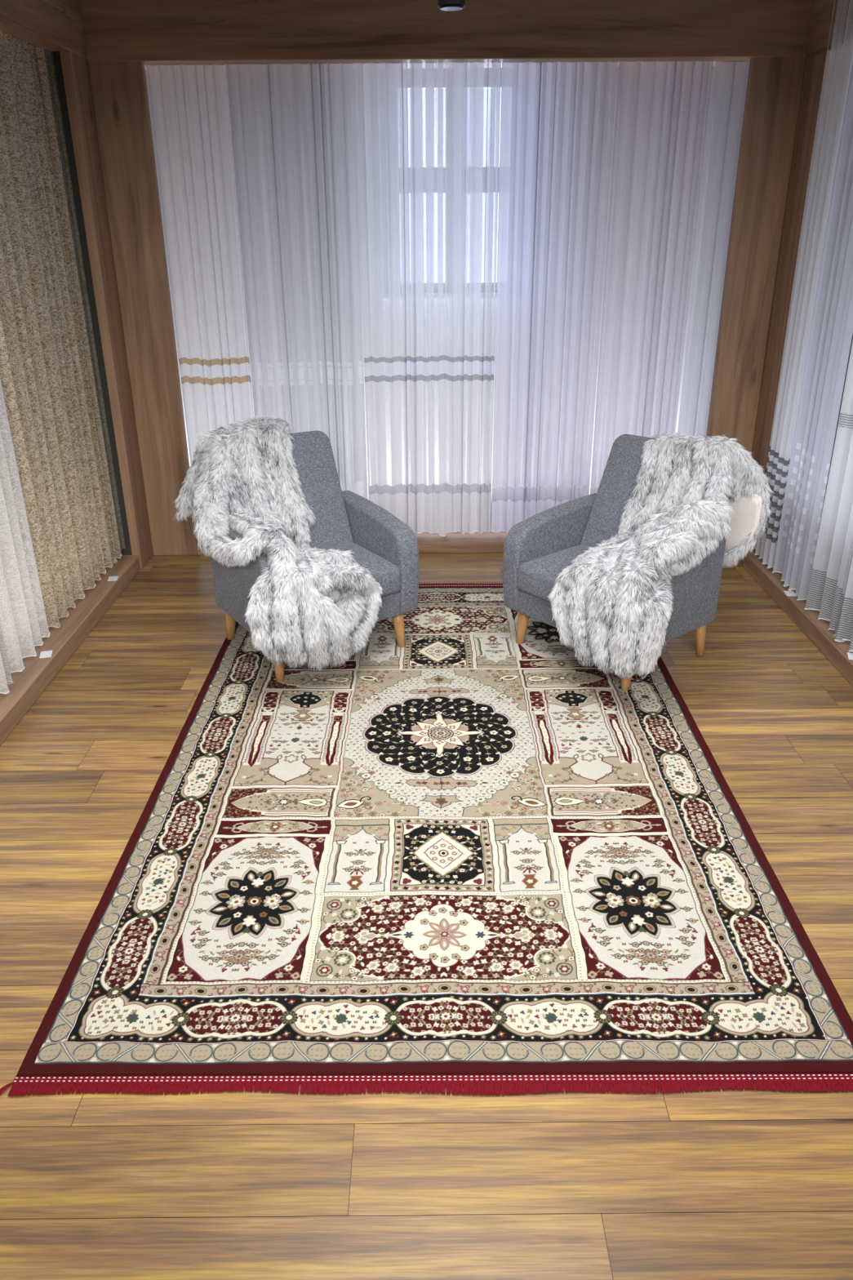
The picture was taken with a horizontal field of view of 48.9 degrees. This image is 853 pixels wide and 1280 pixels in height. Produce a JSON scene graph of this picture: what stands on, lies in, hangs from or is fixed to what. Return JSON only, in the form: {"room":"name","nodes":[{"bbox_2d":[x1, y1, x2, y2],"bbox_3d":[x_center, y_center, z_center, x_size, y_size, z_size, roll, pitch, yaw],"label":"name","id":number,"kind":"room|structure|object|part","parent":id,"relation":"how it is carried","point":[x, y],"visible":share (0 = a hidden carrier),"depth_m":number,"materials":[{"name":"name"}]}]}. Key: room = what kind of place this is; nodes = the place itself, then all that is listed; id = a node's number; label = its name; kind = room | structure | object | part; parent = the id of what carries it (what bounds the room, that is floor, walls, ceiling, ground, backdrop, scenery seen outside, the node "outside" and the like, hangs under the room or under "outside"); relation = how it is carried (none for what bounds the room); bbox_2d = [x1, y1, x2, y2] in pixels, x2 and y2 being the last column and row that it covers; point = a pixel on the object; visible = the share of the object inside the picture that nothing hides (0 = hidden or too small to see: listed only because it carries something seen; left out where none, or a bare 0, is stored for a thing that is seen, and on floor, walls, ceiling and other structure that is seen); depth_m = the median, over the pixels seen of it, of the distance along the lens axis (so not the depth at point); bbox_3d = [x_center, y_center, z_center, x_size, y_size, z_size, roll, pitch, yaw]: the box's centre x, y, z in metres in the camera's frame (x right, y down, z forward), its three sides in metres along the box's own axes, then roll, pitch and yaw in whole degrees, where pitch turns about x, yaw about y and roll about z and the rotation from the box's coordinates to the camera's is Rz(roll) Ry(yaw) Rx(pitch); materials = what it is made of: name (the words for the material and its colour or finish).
{"room":"living room","nodes":[
{"label":"living room","id":0,"kind":"room"},
{"bbox_2d":[52,51,131,555],"bbox_3d":[-1.994,-1.625,4.753,0.660,2.515,0.030,0,24,0],"label":"wall","id":1,"kind":"structure","parent":0,"point":[56,59],"depth_m":4.68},
{"bbox_2d":[0,378,49,693],"bbox_3d":[-1.711,-0.989,3.094,0.110,2.705,1.270,-1,24,-1],"label":"sheer curtain","id":2,"kind":"object","parent":1,"relation":"hanging from","point":[23,618],"visible":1,"depth_m":3.87,"materials":[{"name":"white fabric"}]},
{"bbox_2d":[0,0,87,58],"bbox_3d":[-1.754,-1.688,1.432,0.306,0.538,6.422,0,24,0],"label":"trim","id":3,"kind":"structure","parent":1,"relation":"attached to","point":[54,25],"depth_m":4.01,"materials":[{"name":"brown wood"}]},
{"bbox_2d":[0,30,121,627],"bbox_3d":[-1.732,-1.474,4.161,0.101,2.704,1.046,0,24,0],"label":"sheer curtain","id":4,"kind":"object","parent":1,"relation":"hanging from","point":[46,375],"visible":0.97,"depth_m":4.22,"materials":[{"name":"beige fabric"}]},
{"bbox_2d":[43,49,125,550],"bbox_3d":[-1.708,-1.718,4.660,0.022,2.674,0.060,15,29,31],"label":"sheer curtain","id":5,"kind":"object","parent":1,"relation":"hanging from","point":[48,55],"visible":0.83,"depth_m":4.62,"materials":[{"name":"fabric"}]},
{"bbox_2d":[59,51,197,568],"bbox_3d":[-1.509,-1.602,4.905,0.310,2.510,0.283,0,24,0],"label":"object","id":6,"kind":"structure","parent":1,"relation":"attached to","point":[108,107],"depth_m":4.86,"materials":[{"name":"brown wood"}]},
{"bbox_2d":[146,64,253,500],"bbox_3d":[-1.177,-1.871,5.032,0.390,2.709,0.053,0,24,0],"label":"sheer curtain","id":7,"kind":"object","parent":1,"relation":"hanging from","point":[189,104],"visible":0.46,"depth_m":4.93,"materials":[{"name":"white fabric"}]},
{"bbox_2d":[225,63,368,499],"bbox_3d":[-0.664,-1.862,5.023,0.625,2.724,0.048,0,24,0],"label":"sheer curtain","id":8,"kind":"object","parent":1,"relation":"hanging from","point":[293,131],"visible":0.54,"depth_m":4.93,"materials":[{"name":"white fabric"}]},
{"bbox_2d":[354,62,501,537],"bbox_3d":[0.013,-1.859,5.017,0.718,2.734,0.058,-1,24,-1],"label":"sheer curtain","id":9,"kind":"object","parent":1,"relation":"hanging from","point":[428,134],"visible":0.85,"depth_m":5.00,"materials":[{"name":"white fabric"}]},
{"bbox_2d":[79,0,813,70],"bbox_3d":[0.096,-3.088,4.502,3.442,0.550,0.306,0,24,0],"label":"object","id":10,"kind":"structure","parent":1,"relation":"attached to","point":[149,32],"depth_m":4.43,"materials":[{"name":"brown wood"}]},
{"bbox_2d":[491,61,617,533],"bbox_3d":[0.660,-1.878,5.030,0.571,2.719,0.059,0,24,0],"label":"sheer curtain","id":11,"kind":"object","parent":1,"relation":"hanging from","point":[557,118],"visible":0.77,"depth_m":5.00,"materials":[{"name":"white fabric"}]},
{"bbox_2d":[590,60,713,494],"bbox_3d":[1.181,-1.877,5.026,0.464,2.724,0.058,0,24,0],"label":"sheer curtain","id":12,"kind":"object","parent":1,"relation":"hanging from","point":[662,109],"visible":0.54,"depth_m":4.93,"materials":[{"name":"white fabric"}]},
{"bbox_2d":[677,61,750,436],"bbox_3d":[1.533,-1.894,5.052,0.200,2.719,0.045,0,24,0],"label":"sheer curtain","id":13,"kind":"object","parent":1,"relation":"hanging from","point":[731,78],"visible":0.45,"depth_m":4.96,"materials":[{"name":"white fabric"}]},
{"bbox_2d":[0,551,852,1279],"bbox_3d":[0.099,0.644,3.006,4.800,0.030,7.469,0,24,0],"label":"floor","id":14,"kind":"structure","parent":0,"point":[721,1184],"depth_m":2.04,"materials":[{"name":"laminate"}]},
{"bbox_2d":[0,582,852,1096],"bbox_3d":[0.036,0.360,3.582,2.036,0.012,3.225,0,24,0],"label":"patterned rug","id":15,"kind":"object","parent":14,"relation":"on","point":[464,853],"visible":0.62,"depth_m":2.71,"materials":[{"name":"carpet"}]},
{"bbox_2d":[210,430,418,682],"bbox_3d":[-0.520,-0.405,4.163,0.732,0.913,0.718,-16,29,-30],"label":"armchair","id":16,"kind":"object","parent":15,"relation":"on","point":[379,540],"visible":0.43,"depth_m":4.20,"materials":[{"name":"grey fabric"}]},
{"bbox_3d":[-0.902,-0.090,4.352,0.058,0.188,0.066,-16,29,-30],"label":"leg","id":17,"kind":"part","parent":16,"relation":"part of","materials":[{"name":"brown wood"}]},
{"bbox_3d":[-0.765,-0.263,4.004,0.098,0.432,0.613,-16,29,-30],"label":"armrest","id":18,"kind":"part","parent":16,"relation":"part of","materials":[{"name":"grey fabric"}]},
{"bbox_2d":[173,415,383,670],"bbox_3d":[-0.656,-0.440,4.016,0.590,0.856,0.994,-16,29,-30],"label":"fur throw","id":19,"kind":"object","parent":16,"relation":"on","point":[318,608],"visible":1,"depth_m":3.88,"materials":[{"name":"white fur"}]},
{"bbox_3d":[-0.625,0.080,3.974,0.058,0.188,0.066,-16,29,-30],"label":"leg","id":20,"kind":"part","parent":16,"relation":"part of","materials":[{"name":"brown wood"}]},
{"bbox_3d":[-0.630,-0.619,4.245,0.524,0.589,0.325,-16,29,-30],"label":"backrest","id":21,"kind":"part","parent":16,"relation":"part of","materials":[{"name":"grey fabric"}]},
{"bbox_3d":[-0.456,-0.291,4.110,0.532,0.149,0.488,-16,29,-30],"label":"seat","id":22,"kind":"part","parent":16,"relation":"part of","materials":[{"name":"grey fabric"}]},
{"bbox_3d":[-0.238,-0.412,4.324,0.098,0.432,0.613,-16,29,-30],"label":"armrest","id":23,"kind":"part","parent":16,"relation":"part of","materials":[{"name":"grey fabric"}]},
{"bbox_3d":[-0.482,-0.184,4.202,0.535,0.114,0.531,-16,29,-30],"label":"seat","id":24,"kind":"part","parent":16,"relation":"part of","materials":[{"name":"grey fabric"}]},
{"bbox_3d":[-0.132,-0.060,4.273,0.058,0.188,0.066,-16,29,-30],"label":"leg","id":25,"kind":"part","parent":16,"relation":"part of","materials":[{"name":"brown wood"}]},
{"bbox_2d":[502,433,726,690],"bbox_3d":[0.829,-0.375,4.088,0.718,0.913,0.732,-20,31,-36],"label":"armchair","id":26,"kind":"object","parent":15,"relation":"on","point":[537,548],"visible":0.46,"depth_m":4.14,"materials":[{"name":"grey fabric"}]},
{"bbox_3d":[0.449,-0.069,4.297,0.066,0.188,0.058,-20,31,-36],"label":"leg","id":27,"kind":"part","parent":26,"relation":"part of","materials":[{"name":"brown wood"}]},
{"bbox_3d":[0.779,-0.159,4.139,0.531,0.114,0.535,-20,31,-36],"label":"seat","id":28,"kind":"part","parent":26,"relation":"part of","materials":[{"name":"grey fabric"}]},
{"bbox_3d":[0.599,-0.408,4.315,0.613,0.432,0.098,-20,31,-36],"label":"armrest","id":29,"kind":"part","parent":26,"relation":"part of","materials":[{"name":"grey fabric"}]},
{"bbox_3d":[0.742,-0.269,4.054,0.488,0.149,0.532,-20,31,-36],"label":"seat","id":30,"kind":"part","parent":26,"relation":"part of","materials":[{"name":"grey fabric"}]},
{"bbox_3d":[0.832,0.116,3.885,0.066,0.188,0.058,-20,31,-36],"label":"leg","id":31,"kind":"part","parent":26,"relation":"part of","materials":[{"name":"brown wood"}]},
{"bbox_3d":[0.977,-0.576,4.136,0.325,0.589,0.524,-20,31,-36],"label":"backrest","id":32,"kind":"part","parent":26,"relation":"part of","materials":[{"name":"grey fabric"}]},
{"bbox_2d":[547,431,774,678],"bbox_3d":[0.949,-0.402,3.890,0.549,0.788,1.029,19,31,36],"label":"fur throw","id":33,"kind":"object","parent":26,"relation":"on","point":[613,604],"visible":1,"depth_m":3.74,"materials":[{"name":"fur"}]},
{"bbox_3d":[1.009,-0.210,3.874,0.613,0.432,0.098,-20,31,-36],"label":"armrest","id":34,"kind":"part","parent":26,"relation":"part of","materials":[{"name":"grey fabric"}]},
{"bbox_3d":[1.212,-0.020,4.177,0.066,0.188,0.058,-20,31,-36],"label":"leg","id":35,"kind":"part","parent":26,"relation":"part of","materials":[{"name":"brown wood"}]},
{"bbox_2d":[145,66,715,513],"bbox_3d":[0.069,-2.300,5.463,5.100,3.300,0.250,0,24,0],"label":"wall","id":36,"kind":"structure","parent":0,"point":[713,67],"depth_m":5.39,"materials":[{"name":"paint"}]},
{"bbox_2d":[196,513,507,555],"bbox_3d":[0.115,-0.658,5.757,2.927,0.066,0.574,0,24,0],"label":"baseboard","id":37,"kind":"structure","parent":36,"relation":"attached to","point":[453,542],"depth_m":5.50,"materials":[{"name":"brown wood"}]},
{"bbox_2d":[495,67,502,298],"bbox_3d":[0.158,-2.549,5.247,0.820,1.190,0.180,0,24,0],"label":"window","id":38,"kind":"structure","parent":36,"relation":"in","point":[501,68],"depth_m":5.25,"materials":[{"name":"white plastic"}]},
{"bbox_2d":[815,334,852,548],"bbox_3d":[2.177,-1.647,4.735,0.598,2.515,0.030,0,24,0],"label":"wall","id":39,"kind":"structure","parent":0,"point":[852,335],"depth_m":4.94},
{"bbox_2d":[706,51,826,551],"bbox_3d":[1.725,-1.622,4.899,0.305,2.510,0.313,0,24,0],"label":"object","id":40,"kind":"structure","parent":39,"relation":"attached to","point":[783,97],"depth_m":4.80,"materials":[{"name":"brown wood"}]},
{"bbox_2d":[754,0,852,568],"bbox_3d":[1.821,-1.666,4.526,0.077,2.704,0.300,0,24,0],"label":"sheer curtain","id":41,"kind":"object","parent":39,"relation":"hanging from","point":[838,63],"visible":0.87,"depth_m":4.44,"materials":[{"name":"white fabric"}]},
{"bbox_2d":[772,61,852,600],"bbox_3d":[1.826,-1.507,4.176,0.081,2.704,0.450,0,24,0],"label":"sheer curtain","id":42,"kind":"object","parent":39,"relation":"hanging from","point":[831,333],"visible":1,"depth_m":4.30,"materials":[{"name":"white fabric"}]},
{"bbox_2d":[805,0,849,59],"bbox_3d":[1.982,-1.707,1.445,0.306,0.562,6.422,0,24,0],"label":"trim","id":43,"kind":"structure","parent":39,"relation":"attached to","point":[822,11],"depth_m":4.30,"materials":[{"name":"brown wood"}]},
{"bbox_2d":[804,341,852,652],"bbox_3d":[1.828,-1.145,3.379,0.094,2.704,1.280,0,24,0],"label":"sheer curtain","id":44,"kind":"object","parent":39,"relation":"hanging from","point":[830,590],"visible":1,"depth_m":4.13,"materials":[{"name":"white fabric"}]},
{"bbox_3d":[0.077,-2.420,1.614,5.100,0.100,7.460,0,24,0],"label":"ceiling","id":45,"kind":"structure","parent":0,"visible":0},
{"bbox_2d":[438,0,465,11],"bbox_3d":[0.074,-2.367,2.715,0.084,0.906,0.084,0,24,0],"label":"ceiling spotlight","id":46,"kind":"object","parent":45,"relation":"hanging from","point":[444,5],"visible":1,"depth_m":2.87,"materials":[{"name":"black metal"}]},
{"bbox_3d":[-2.387,-0.851,2.312,0.150,3.300,7.460,0,24,0],"label":"wall","id":47,"kind":"structure","parent":0,"visible":0},
{"bbox_2d":[0,555,140,745],"bbox_3d":[-1.950,0.845,2.456,0.698,0.085,6.195,0,24,0],"label":"baseboard","id":48,"kind":"structure","parent":47,"relation":"attached to","point":[28,684],"depth_m":4.22,"materials":[{"name":"brown wood"}]},
{"bbox_2d":[39,650,52,657],"bbox_3d":[-1.653,0.062,4.071,0.048,0.001,0.070,-6,25,-13],"label":"price card","id":49,"kind":"object","parent":48,"relation":"on","point":[46,654],"visible":1,"depth_m":4.07,"materials":[{"name":"white paper"}]},
{"bbox_2d":[107,576,118,581],"bbox_3d":[-1.645,-0.322,4.918,0.048,0.001,0.070,-4,25,-8],"label":"price card","id":50,"kind":"object","parent":48,"relation":"on","point":[110,578],"visible":1,"depth_m":4.92,"materials":[{"name":"white paper"}]},
{"bbox_3d":[2.563,-0.892,2.323,0.150,3.300,7.460,0,24,0],"label":"wall","id":51,"kind":"structure","parent":0,"visible":0},
{"bbox_2d":[742,551,852,685],"bbox_3d":[2.148,0.818,2.452,0.706,0.085,6.165,0,24,0],"label":"baseboard","id":52,"kind":"structure","parent":51,"relation":"attached to","point":[815,629],"depth_m":4.45,"materials":[{"name":"brown wood"}]},
{"bbox_2d":[783,591,797,596],"bbox_3d":[1.810,-0.231,4.662,0.048,0.001,0.070,2,25,5],"label":"price card","id":53,"kind":"object","parent":52,"relation":"on","point":[787,593],"visible":0.94,"depth_m":4.66,"materials":[{"name":"white paper"}]},
{"bbox_2d":[847,652,852,659],"bbox_3d":[1.824,0.071,3.997,0.048,0.001,0.070,7,25,15],"label":"price card","id":54,"kind":"object","parent":52,"relation":"on","point":[850,655],"visible":1,"depth_m":4.00,"materials":[{"name":"white paper"}]}
]}

